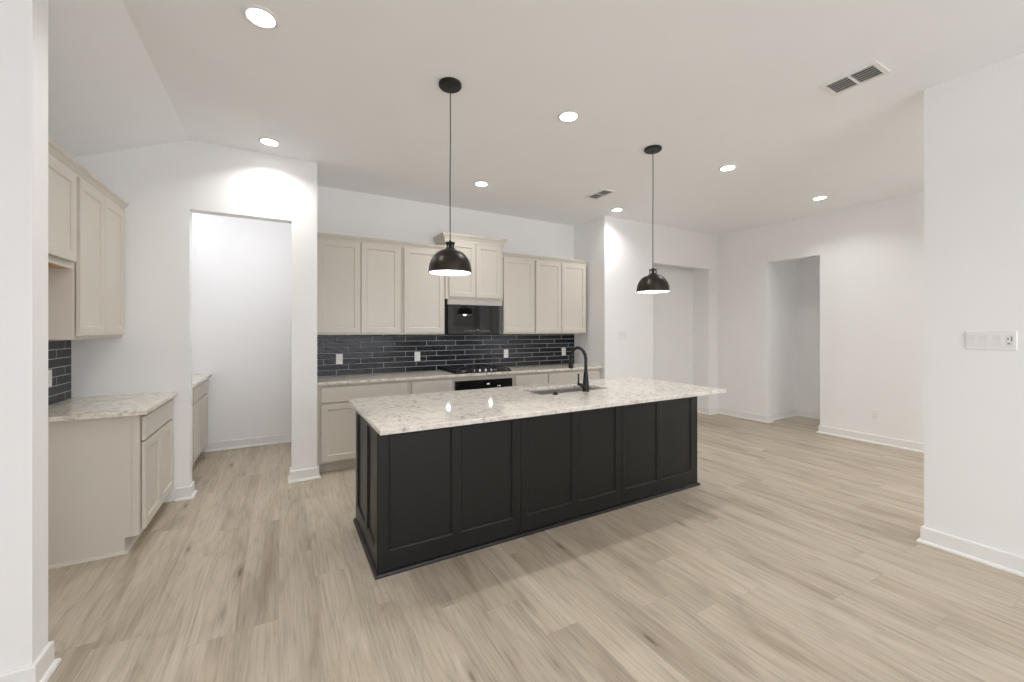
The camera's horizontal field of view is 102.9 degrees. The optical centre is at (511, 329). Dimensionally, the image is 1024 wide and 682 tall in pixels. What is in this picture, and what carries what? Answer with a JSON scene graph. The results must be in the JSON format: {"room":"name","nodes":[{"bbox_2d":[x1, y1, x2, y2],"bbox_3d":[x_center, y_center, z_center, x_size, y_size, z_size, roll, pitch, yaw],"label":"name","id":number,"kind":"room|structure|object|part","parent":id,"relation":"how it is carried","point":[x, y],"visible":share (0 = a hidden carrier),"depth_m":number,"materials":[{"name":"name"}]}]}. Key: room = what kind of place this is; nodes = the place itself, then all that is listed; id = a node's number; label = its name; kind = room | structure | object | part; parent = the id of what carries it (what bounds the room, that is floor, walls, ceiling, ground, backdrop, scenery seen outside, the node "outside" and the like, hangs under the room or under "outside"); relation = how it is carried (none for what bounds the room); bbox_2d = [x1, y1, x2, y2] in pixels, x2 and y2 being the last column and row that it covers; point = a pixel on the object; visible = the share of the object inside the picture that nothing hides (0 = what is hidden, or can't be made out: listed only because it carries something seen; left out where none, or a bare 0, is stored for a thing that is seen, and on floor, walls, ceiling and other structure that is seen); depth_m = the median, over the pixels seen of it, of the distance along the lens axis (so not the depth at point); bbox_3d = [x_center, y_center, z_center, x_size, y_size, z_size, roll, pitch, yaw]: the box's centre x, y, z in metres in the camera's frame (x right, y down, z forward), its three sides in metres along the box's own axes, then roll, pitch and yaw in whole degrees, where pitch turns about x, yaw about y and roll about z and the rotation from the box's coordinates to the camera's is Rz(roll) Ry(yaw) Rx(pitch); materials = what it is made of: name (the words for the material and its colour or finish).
{"room":"kitchen","nodes":[
{"label":"kitchen","id":0,"kind":"room"},
{"bbox_2d":[0,0,47,673],"bbox_3d":[-3.384,-0.092,0.845,3.344,3.045,0.127,0,0,-30],"label":"wall","id":1,"kind":"structure","parent":0,"point":[23,23],"depth_m":1.60,"materials":[{"name":"white paint"}]},
{"bbox_2d":[0,641,61,681],"bbox_3d":[-3.371,1.377,0.853,3.374,0.105,0.187,0,0,-30],"label":"baseboard","id":2,"kind":"structure","parent":1,"relation":"attached to","point":[41,670],"depth_m":1.64,"materials":[{"name":"white wood"}]},
{"bbox_2d":[71,140,316,502],"bbox_3d":[-3.042,-0.092,4.265,1.700,3.045,1.700,0,0,-30],"label":"wall","id":3,"kind":"structure","parent":0,"point":[162,185],"depth_m":3.44,"materials":[{"name":"white paint"}]},
{"bbox_2d":[48,178,124,339],"bbox_3d":[-3.005,-0.441,2.798,0.319,1.002,0.888,0,0,-30],"label":"upper cabinet","id":4,"kind":"object","parent":3,"relation":"attached to","point":[86,300],"visible":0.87,"depth_m":2.70,"materials":[{"name":"beige paint"}]},
{"bbox_3d":[-2.769,-0.449,2.685,0.020,0.974,0.402,0,0,-30],"label":"door","id":5,"kind":"part","parent":4,"relation":"part of","materials":[{"name":"beige paint"}]},
{"bbox_3d":[-2.972,-0.449,3.045,0.020,0.974,0.412,0,0,-30],"label":"door","id":6,"kind":"part","parent":4,"relation":"part of","materials":[{"name":"beige paint"}]},
{"bbox_2d":[175,433,320,501],"bbox_3d":[-2.718,1.377,4.362,1.100,0.105,1.610,0,0,-30],"label":"baseboard","id":7,"kind":"structure","parent":3,"relation":"attached to","point":[188,492],"depth_m":4.81,"materials":[{"name":"white wood"}]},
{"bbox_2d":[192,213,290,451],"bbox_3d":[-3.484,-0.092,4.922,1.580,3.045,0.120,0,0,-30],"label":"wall","id":8,"kind":"structure","parent":0,"point":[241,267],"depth_m":4.97,"materials":[{"name":"white paint"}]},
{"bbox_2d":[317,186,573,259],"bbox_3d":[-0.659,-0.092,5.500,3.665,3.045,0.120,0,0,-30],"label":"wall","id":9,"kind":"structure","parent":0,"point":[339,211],"depth_m":5.17,"materials":[{"name":"white paint"}]},
{"bbox_2d":[317,239,400,334],"bbox_3d":[-1.742,-0.450,4.613,0.903,1.010,0.354,0,0,-30],"label":"upper cabinet","id":10,"kind":"object","parent":9,"relation":"attached to","point":[359,284],"visible":0.85,"depth_m":4.44,"materials":[{"name":"beige paint"}]},
{"bbox_3d":[-1.847,-0.458,4.362,0.429,0.986,0.020,0,0,-30],"label":"door","id":11,"kind":"part","parent":10,"relation":"part of","materials":[{"name":"beige paint"}]},
{"bbox_3d":[-1.469,-0.458,4.576,0.422,0.986,0.020,0,0,-30],"label":"door","id":12,"kind":"part","parent":10,"relation":"part of","materials":[{"name":"beige paint"}]},
{"bbox_2d":[317,232,445,250],"bbox_3d":[-1.432,-0.986,4.596,1.426,0.060,0.031,0,0,-30],"label":"crown molding","id":13,"kind":"structure","parent":10,"relation":"attached to","point":[328,236],"depth_m":4.56,"materials":[{"name":"beige paint"}]},
{"bbox_2d":[401,247,444,334],"bbox_3d":[-1.121,-0.450,4.965,0.522,1.010,0.354,0,0,-30],"label":"upper cabinet","id":14,"kind":"object","parent":9,"relation":"attached to","point":[422,292],"visible":0.74,"depth_m":4.80,"materials":[{"name":"beige paint"}]},
{"bbox_2d":[317,334,573,375],"bbox_3d":[-0.627,0.286,5.443,3.664,0.460,0.010,0,0,-30],"label":"backsplash","id":15,"kind":"structure","parent":9,"relation":"attached to","point":[362,354],"depth_m":5.22,"materials":[{"name":"tile"}]},
{"bbox_2d":[336,354,342,363],"bbox_3d":[-1.976,0.334,4.668,0.072,0.116,0.008,0,0,-30],"label":"outlet","id":16,"kind":"object","parent":15,"relation":"attached to","point":[339,357],"visible":1,"depth_m":4.67,"materials":[{"name":"white plastic"}]},
{"bbox_2d":[415,352,419,360],"bbox_3d":[-1.185,0.333,5.116,0.072,0.116,0.008,0,0,-30],"label":"outlet","id":17,"kind":"object","parent":15,"relation":"attached to","point":[417,354],"visible":1,"depth_m":5.11,"materials":[{"name":"white plastic"}]},
{"bbox_2d":[504,349,507,357],"bbox_3d":[-0.082,0.333,5.741,0.072,0.116,0.008,0,0,-30],"label":"outlet","id":18,"kind":"object","parent":15,"relation":"attached to","point":[505,350],"visible":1,"depth_m":5.74,"materials":[{"name":"white plastic"}]},
{"bbox_2d":[433,231,506,300],"bbox_3d":[-0.540,-0.780,5.278,0.868,0.804,0.382,0,0,-30],"label":"upper cabinet","id":19,"kind":"object","parent":9,"relation":"attached to","point":[485,282],"visible":0.84,"depth_m":5.14,"materials":[{"name":"beige paint"}]},
{"bbox_3d":[-0.613,-0.742,5.044,0.350,0.675,0.020,0,0,-30],"label":"door","id":20,"kind":"part","parent":19,"relation":"part of","materials":[{"name":"beige paint"}]},
{"bbox_3d":[-0.540,-1.133,5.278,0.868,0.096,0.381,0,0,-30],"label":"crown moulding","id":21,"kind":"part","parent":19,"relation":"part of","materials":[{"name":"beige paint"}]},
{"bbox_2d":[441,299,502,334],"bbox_3d":[-0.537,-0.159,5.272,0.788,0.435,0.373,0,0,-30],"label":"microwave","id":22,"kind":"object","parent":19,"relation":"attached to","point":[462,317],"visible":0.98,"depth_m":5.09,"materials":[{"name":"black metal"}]},
{"bbox_3d":[-0.299,-0.742,5.222,0.356,0.675,0.020,0,0,-30],"label":"door","id":23,"kind":"part","parent":19,"relation":"part of","materials":[{"name":"beige paint"}]},
{"bbox_2d":[503,257,533,333],"bbox_3d":[0.013,-0.450,5.608,0.492,1.010,0.354,0,0,-30],"label":"upper cabinet","id":24,"kind":"object","parent":9,"relation":"attached to","point":[518,274],"visible":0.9,"depth_m":5.46,"materials":[{"name":"beige paint"}]},
{"bbox_2d":[534,260,585,333],"bbox_3d":[0.625,-0.450,5.954,0.911,1.010,0.354,0,0,-30],"label":"upper cabinet","id":25,"kind":"object","parent":9,"relation":"attached to","point":[559,288],"visible":0.93,"depth_m":5.78,"materials":[{"name":"beige paint"}]},
{"bbox_2d":[503,252,587,264],"bbox_3d":[0.495,-0.986,5.687,1.408,0.060,0.031,0,0,-30],"label":"crown molding","id":26,"kind":"structure","parent":25,"relation":"attached to","point":[505,254],"depth_m":5.65,"materials":[{"name":"beige paint"}]},
{"bbox_3d":[0.513,-0.458,5.699,0.426,0.986,0.020,0,0,-30],"label":"door","id":27,"kind":"part","parent":25,"relation":"part of","materials":[{"name":"beige paint"}]},
{"bbox_3d":[0.896,-0.458,5.916,0.437,0.986,0.020,0,0,-30],"label":"door","id":28,"kind":"part","parent":25,"relation":"part of","materials":[{"name":"beige paint"}]},
{"bbox_2d":[47,413,1023,681],"bbox_3d":[0.888,1.490,1.882,12.200,0.120,10.000,0,0,-30],"label":"floor","id":29,"kind":"structure","parent":0,"point":[796,555],"depth_m":2.25,"materials":[{"name":"brown wood"}]},
{"bbox_2d":[48,399,173,569],"bbox_3d":[-2.874,0.988,2.873,0.618,0.883,0.883,0,0,-30],"label":"base cabinet","id":30,"kind":"object","parent":29,"relation":"on","point":[108,478],"visible":0.78,"depth_m":2.56,"materials":[{"name":"beige paint"}]},
{"bbox_3d":[-2.681,0.988,2.505,0.592,0.883,0.018,0,0,-30],"label":"panel","id":31,"kind":"part","parent":30,"relation":"part of","materials":[{"name":"beige paint"}]},
{"bbox_3d":[-2.901,1.421,2.842,0.540,0.018,0.855,0,0,-30],"label":"shoe moulding","id":32,"kind":"part","parent":30,"relation":"part of","materials":[{"name":"beige paint"}]},
{"bbox_2d":[48,391,177,421],"bbox_3d":[-2.856,0.531,2.864,0.642,0.030,0.919,0,0,-30],"label":"countertop","id":33,"kind":"structure","parent":30,"relation":"on","point":[93,407],"depth_m":2.75,"materials":[{"name":"white stone"}]},
{"bbox_3d":[-2.521,1.023,2.857,0.020,0.570,0.400,0,0,-30],"label":"door","id":34,"kind":"part","parent":30,"relation":"part of","materials":[{"name":"beige paint"}]},
{"bbox_3d":[-2.621,0.648,3.034,0.020,0.151,0.807,0,0,-30],"label":"drawer","id":35,"kind":"part","parent":30,"relation":"part of","materials":[{"name":"beige paint"}]},
{"bbox_3d":[-2.721,1.023,3.211,0.020,0.570,0.400,0,0,-30],"label":"door","id":36,"kind":"part","parent":30,"relation":"part of","materials":[{"name":"beige paint"}]},
{"bbox_2d":[192,389,192,465],"bbox_3d":[-3.261,0.988,3.593,0.652,0.883,0.502,0,0,-30],"label":"base cabinet","id":37,"kind":"object","parent":29,"relation":"on","point":[192,389],"visible":0.09,"depth_m":3.92,"materials":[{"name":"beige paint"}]},
{"bbox_2d":[192,379,207,463],"bbox_3d":[-3.620,0.988,4.226,0.652,0.883,0.952,0,0,-30],"label":"base cabinet","id":38,"kind":"object","parent":29,"relation":"on","point":[200,395],"visible":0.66,"depth_m":4.32,"materials":[{"name":"beige paint"}]},
{"bbox_3d":[-3.233,1.023,4.184,0.020,0.570,0.450,0,0,-30],"label":"door","id":39,"kind":"part","parent":38,"relation":"part of","materials":[{"name":"beige paint"}]},
{"bbox_3d":[-3.345,0.648,4.382,0.020,0.151,0.905,0,0,-30],"label":"drawer","id":40,"kind":"part","parent":38,"relation":"part of","materials":[{"name":"beige paint"}]},
{"bbox_2d":[192,374,211,388],"bbox_3d":[-3.484,0.531,4.015,0.682,0.030,1.457,0,0,-30],"label":"countertop","id":41,"kind":"structure","parent":38,"relation":"on","point":[197,379],"depth_m":4.33,"materials":[{"name":"white stone"}]},
{"bbox_3d":[-3.457,1.023,4.580,0.020,0.570,0.450,0,0,-30],"label":"door","id":42,"kind":"part","parent":38,"relation":"part of","materials":[{"name":"beige paint"}]},
{"bbox_2d":[317,380,408,472],"bbox_3d":[-1.668,0.988,4.493,0.916,0.883,0.632,0,0,-30],"label":"base cabinet","id":43,"kind":"object","parent":29,"relation":"on","point":[337,415],"depth_m":4.11,"materials":[{"name":"beige paint"}]},
{"bbox_3d":[-1.925,0.988,4.048,0.029,0.883,0.059,0,0,-30],"label":"filler strip","id":44,"kind":"part","parent":43,"relation":"part of","materials":[{"name":"beige wood"}]},
{"bbox_3d":[-1.697,1.023,4.125,0.424,0.570,0.020,0,0,-30],"label":"door","id":45,"kind":"part","parent":43,"relation":"part of","materials":[{"name":"beige paint"}]},
{"bbox_3d":[-1.510,0.648,4.231,0.853,0.151,0.020,0,0,-30],"label":"drawer","id":46,"kind":"part","parent":43,"relation":"part of","materials":[{"name":"beige paint"}]},
{"bbox_2d":[317,363,602,385],"bbox_3d":[-0.468,0.531,5.162,3.663,0.030,0.654,0,0,-30],"label":"countertop","id":47,"kind":"structure","parent":43,"relation":"on","point":[428,374],"depth_m":4.71,"materials":[{"name":"white stone"}]},
{"bbox_2d":[441,365,511,373],"bbox_3d":[-0.457,0.496,5.154,0.755,0.040,0.510,0,0,-30],"label":"cooktop","id":48,"kind":"object","parent":47,"relation":"in","point":[483,368],"visible":1,"depth_m":5.06,"materials":[{"name":"black ceramic"}]},
{"bbox_2d":[409,378,452,393],"bbox_3d":[-1.046,0.988,4.846,0.512,0.883,0.632,0,0,-30],"label":"base cabinet","id":49,"kind":"object","parent":29,"relation":"on","point":[439,384],"visible":0.1,"depth_m":4.56,"materials":[{"name":"beige paint"}]},
{"bbox_2d":[453,374,512,390],"bbox_3d":[-0.483,0.988,5.179,0.794,0.883,0.608,0,0,-30],"label":"base cabinet","id":50,"kind":"object","parent":29,"relation":"on","point":[502,375],"visible":0.06,"depth_m":4.89,"materials":[{"name":"beige paint"}]},
{"bbox_2d":[455,378,511,390],"bbox_3d":[-0.448,0.954,5.116,0.755,0.708,0.615,0,0,-30],"label":"oven","id":51,"kind":"object","parent":50,"relation":"in","point":[501,382],"visible":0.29,"depth_m":4.88,"materials":[{"name":"black metal"}]},
{"bbox_2d":[353,396,700,579],"bbox_3d":[0.275,0.988,3.402,2.896,0.883,0.822,0,0,-30],"label":"kitchen island","id":52,"kind":"object","parent":29,"relation":"on","point":[424,497],"visible":0.71,"depth_m":2.80,"materials":[{"name":"grey paint"}]},
{"bbox_3d":[-0.965,0.988,2.711,0.020,0.883,0.802,0,0,-30],"label":"panel","id":53,"kind":"part","parent":52,"relation":"part of","materials":[{"name":"grey paint"}]},
{"bbox_3d":[-0.362,0.988,2.601,0.960,0.883,0.020,0,0,-30],"label":"panel","id":54,"kind":"part","parent":52,"relation":"part of","materials":[{"name":"grey paint"}]},
{"bbox_3d":[0.275,1.419,3.401,2.896,0.022,0.822,0,0,-30],"label":"moulding","id":55,"kind":"part","parent":52,"relation":"part of","materials":[{"name":"grey paint"}]},
{"bbox_2d":[349,377,725,435],"bbox_3d":[0.322,0.531,3.291,2.919,0.030,1.090,0,0,-30],"label":"island countertop","id":56,"kind":"structure","parent":52,"relation":"on","point":[387,415],"depth_m":2.94,"materials":[{"name":"white stone"}]},
{"bbox_2d":[530,387,595,394],"bbox_3d":[0.471,0.648,3.586,0.805,0.202,0.405,0,0,-30],"label":"sink","id":57,"kind":"object","parent":56,"relation":"in","point":[564,390],"visible":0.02,"depth_m":3.77,"materials":[{"name":"metal"}]},
{"bbox_2d":[568,346,588,391],"bbox_3d":[0.549,0.328,3.494,0.108,0.375,0.253,0,0,-30],"label":"faucet","id":58,"kind":"object","parent":56,"relation":"on","point":[585,385],"visible":1,"depth_m":3.41,"materials":[{"name":"black metal"}]},
{"bbox_3d":[0.569,0.248,3.509,0.027,0.215,0.228,0,0,-30],"label":"spout","id":59,"kind":"part","parent":58,"relation":"part of","materials":[{"name":"black metal"}]},
{"bbox_3d":[0.470,0.988,3.072,0.946,0.883,0.020,0,0,-30],"label":"panel","id":60,"kind":"part","parent":52,"relation":"part of","materials":[{"name":"grey paint"}]},
{"bbox_3d":[1.295,0.988,3.540,0.946,0.883,0.020,0,0,-30],"label":"panel","id":61,"kind":"part","parent":52,"relation":"part of","materials":[{"name":"grey paint"}]},
{"bbox_2d":[513,372,547,385],"bbox_3d":[0.095,0.988,5.492,0.519,0.883,0.632,0,0,-30],"label":"base cabinet","id":62,"kind":"object","parent":29,"relation":"on","point":[520,379],"visible":0.12,"depth_m":5.21,"materials":[{"name":"beige paint"}]},
{"bbox_2d":[547,369,598,382],"bbox_3d":[0.709,0.988,5.840,0.889,0.883,0.632,0,0,-30],"label":"base cabinet","id":63,"kind":"object","parent":29,"relation":"on","point":[593,374],"visible":0.08,"depth_m":5.53,"materials":[{"name":"beige paint"}]},
{"bbox_2d":[48,0,1023,235],"bbox_3d":[0.888,-1.503,1.882,12.200,0.504,10.000,0,0,-30],"label":"ceiling","id":64,"kind":"structure","parent":0,"point":[349,88],"depth_m":2.75,"materials":[{"name":"white paint"}]},
{"bbox_2d":[241,4,279,29],"bbox_3d":[-1.296,-1.610,2.105,0.170,0.009,0.170,0,0,-30],"label":"recessed light","id":65,"kind":"object","parent":64,"relation":"in","point":[259,16],"visible":1,"depth_m":2.09,"materials":[{"name":"white plastic"}]},
{"bbox_2d":[258,137,280,146],"bbox_3d":[-2.080,-1.610,3.499,0.170,0.009,0.170,0,0,-30],"label":"recessed light","id":66,"kind":"object","parent":64,"relation":"in","point":[267,141],"visible":1,"depth_m":3.48,"materials":[{"name":"white plastic"}]},
{"bbox_2d":[428,77,471,275],"bbox_3d":[-0.406,-0.994,2.678,0.284,1.242,0.284,0,0,-30],"label":"pendant lamp","id":67,"kind":"object","parent":64,"relation":"hanging from","point":[449,261],"visible":1,"depth_m":2.62,"materials":[{"name":"black metal"}]},
{"bbox_2d":[445,240,454,248],"bbox_3d":[-0.406,-0.543,2.678,0.066,0.092,0.066,0,0,-30],"label":"socket","id":68,"kind":"object","parent":67,"relation":"attached to","point":[449,245],"depth_m":2.66,"materials":[{"name":"black metal"}]},
{"bbox_3d":[-0.406,-0.452,2.678,0.284,0.158,0.284,0,0,-30],"label":"lamp shade","id":69,"kind":"part","parent":67,"relation":"part of","materials":[{"name":"brown metal"}]},
{"bbox_3d":[-0.406,-1.081,2.678,0.010,0.991,0.007,0,0,-30],"label":"cord","id":70,"kind":"part","parent":67,"relation":"part of","materials":[{"name":"black metal"}]},
{"bbox_2d":[474,181,488,186],"bbox_3d":[-0.339,-1.610,4.503,0.170,0.009,0.170,0,0,-30],"label":"recessed light","id":71,"kind":"object","parent":64,"relation":"in","point":[477,183],"visible":1,"depth_m":4.48,"materials":[{"name":"white plastic"}]},
{"bbox_2d":[557,110,579,121],"bbox_3d":[0.427,-1.610,3.081,0.170,0.009,0.170,0,0,-30],"label":"recessed light","id":72,"kind":"object","parent":64,"relation":"in","point":[568,115],"visible":1,"depth_m":3.07,"materials":[{"name":"white plastic"}]},
{"bbox_2d":[584,188,615,199],"bbox_3d":[1.047,-1.611,4.851,0.195,0.008,0.340,0,0,-30],"label":"ceiling vent","id":73,"kind":"object","parent":64,"relation":"in","point":[603,192],"visible":1,"depth_m":4.84,"materials":[{"name":"white plastic"}]},
{"bbox_2d":[611,208,622,211],"bbox_3d":[1.409,-1.610,5.476,0.170,0.009,0.170,0,0,-30],"label":"recessed light","id":74,"kind":"object","parent":64,"relation":"in","point":[613,209],"visible":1,"depth_m":5.45,"materials":[{"name":"white plastic"}]},
{"bbox_2d":[636,145,669,292],"bbox_3d":[1.254,-0.976,3.630,0.284,1.277,0.284,0,0,-30],"label":"pendant lamp","id":75,"kind":"object","parent":64,"relation":"hanging from","point":[653,282],"visible":1,"depth_m":3.56,"materials":[{"name":"black metal"}]},
{"bbox_3d":[1.254,-1.064,3.630,0.010,1.026,0.007,0,0,-30],"label":"cord","id":76,"kind":"part","parent":75,"relation":"part of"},
{"bbox_2d":[649,268,656,273],"bbox_3d":[1.254,-0.508,3.630,0.066,0.092,0.066,0,0,-30],"label":"socket","id":77,"kind":"object","parent":75,"relation":"attached to","point":[652,269],"depth_m":3.61,"materials":[{"name":"black metal"}]},
{"bbox_3d":[1.254,-0.417,3.630,0.284,0.158,0.284,0,0,-30],"label":"lamp shade","id":78,"kind":"part","parent":75,"relation":"part of","materials":[{"name":"brown metal"}]},
{"bbox_2d":[718,164,736,170],"bbox_3d":[2.147,-1.610,4.061,0.170,0.009,0.170,0,0,-30],"label":"recessed light","id":79,"kind":"object","parent":64,"relation":"in","point":[729,167],"visible":1,"depth_m":4.04,"materials":[{"name":"white plastic"}]},
{"bbox_2d":[811,196,827,199],"bbox_3d":[3.761,-1.610,4.986,0.170,0.009,0.170,0,0,-30],"label":"recessed light","id":80,"kind":"object","parent":64,"relation":"in","point":[817,197],"visible":1,"depth_m":4.97,"materials":[{"name":"white plastic"}]},
{"bbox_2d":[819,60,890,96],"bbox_3d":[2.201,-1.611,2.626,0.218,0.008,0.300,0,0,-30],"label":"ceiling vent","id":81,"kind":"object","parent":64,"relation":"in","point":[874,70],"visible":1,"depth_m":2.62,"materials":[{"name":"white plastic"}]},
{"bbox_2d":[574,215,716,407],"bbox_3d":[2.215,-0.092,6.731,2.550,3.045,0.810,0,0,-30],"label":"wall","id":82,"kind":"structure","parent":0,"point":[672,335],"depth_m":6.21,"materials":[{"name":"white paint"}]},
{"bbox_2d":[717,191,923,442],"bbox_3d":[5.943,-0.092,3.872,1.120,3.045,8.080,0,0,-30],"label":"wall","id":83,"kind":"structure","parent":0,"point":[826,310],"depth_m":5.57,"materials":[{"name":"white paint"}]},
{"bbox_2d":[697,406,819,422],"bbox_3d":[3.993,1.377,5.996,5.170,0.105,2.049,0,0,16],"label":"baseboard","id":84,"kind":"structure","parent":83,"relation":"attached to","point":[716,410],"depth_m":6.66,"materials":[{"name":"white wood"}]},
{"bbox_2d":[816,425,923,452],"bbox_3d":[5.909,1.377,2.919,0.180,0.105,6.455,0,0,-30],"label":"baseboard","id":85,"kind":"structure","parent":83,"relation":"attached to","point":[881,440],"depth_m":5.15,"materials":[{"name":"white wood"}]},
{"bbox_2d":[871,409,877,418],"bbox_3d":[4.574,1.064,5.145,0.008,0.116,0.072,0,0,-30],"label":"outlet","id":86,"kind":"object","parent":83,"relation":"attached to","point":[874,413],"visible":1,"depth_m":5.14,"materials":[{"name":"white plastic"}]},
{"bbox_2d":[924,53,1023,556],"bbox_3d":[3.298,-0.092,1.938,0.120,3.045,1.922,0,0,-30],"label":"wall","id":87,"kind":"structure","parent":0,"point":[974,121],"depth_m":2.55,"materials":[{"name":"white paint"}]},
{"bbox_2d":[916,525,1023,576],"bbox_3d":[3.298,1.377,1.938,0.180,0.105,1.982,0,0,-30],"label":"baseboard","id":88,"kind":"structure","parent":87,"relation":"attached to","point":[999,559],"depth_m":2.54,"materials":[{"name":"white wood"}]},
{"bbox_2d":[965,331,1016,350],"bbox_3d":[2.914,0.066,2.485,0.010,0.112,0.205,0,0,-30],"label":"switch plate","id":89,"kind":"object","parent":87,"relation":"attached to","point":[979,340],"visible":1,"depth_m":2.48,"materials":[{"name":"white plastic"}]},
{"bbox_3d":[-3.367,0.080,2.993,0.120,2.700,3.593,0,0,-30],"label":"wall","id":90,"kind":"structure","parent":0,"visible":0},
{"bbox_2d":[48,340,70,404],"bbox_3d":[-3.135,0.288,2.715,0.010,0.454,0.875,0,0,-30],"label":"backsplash","id":91,"kind":"structure","parent":90,"relation":"attached to","point":[59,351],"depth_m":2.93,"materials":[{"name":"tile"}]},
{"bbox_2d":[48,370,51,386],"bbox_3d":[-3.169,0.333,2.793,0.008,0.116,0.072,0,0,-30],"label":"outlet","id":92,"kind":"object","parent":91,"relation":"attached to","point":[49,371],"visible":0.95,"depth_m":2.79,"materials":[{"name":"white plastic"}]},
{"bbox_2d":[48,154,76,268],"bbox_3d":[-2.539,-0.655,1.976,0.319,0.574,1.001,0,0,-30],"label":"upper cabinet","id":93,"kind":"object","parent":90,"relation":"attached to","point":[62,183],"visible":0.38,"depth_m":2.32,"materials":[{"name":"beige paint"}]},
{"bbox_3d":[-2.558,-0.380,1.965,0.271,0.023,0.997,0,0,-30],"label":"panel","id":94,"kind":"part","parent":93,"relation":"part of","materials":[{"name":"brown wood"}]},
{"bbox_3d":[-2.430,-0.381,2.037,0.021,0.022,0.997,0,0,-30],"label":"rail","id":95,"kind":"part","parent":93,"relation":"part of","materials":[{"name":"beige paint"}]},
{"bbox_2d":[48,137,128,210],"bbox_3d":[-2.623,-0.976,2.438,0.039,0.067,1.889,0,0,-30],"label":"crown molding","id":96,"kind":"structure","parent":93,"relation":"attached to","point":[54,150],"depth_m":2.55,"materials":[{"name":"beige paint"}]}
]}

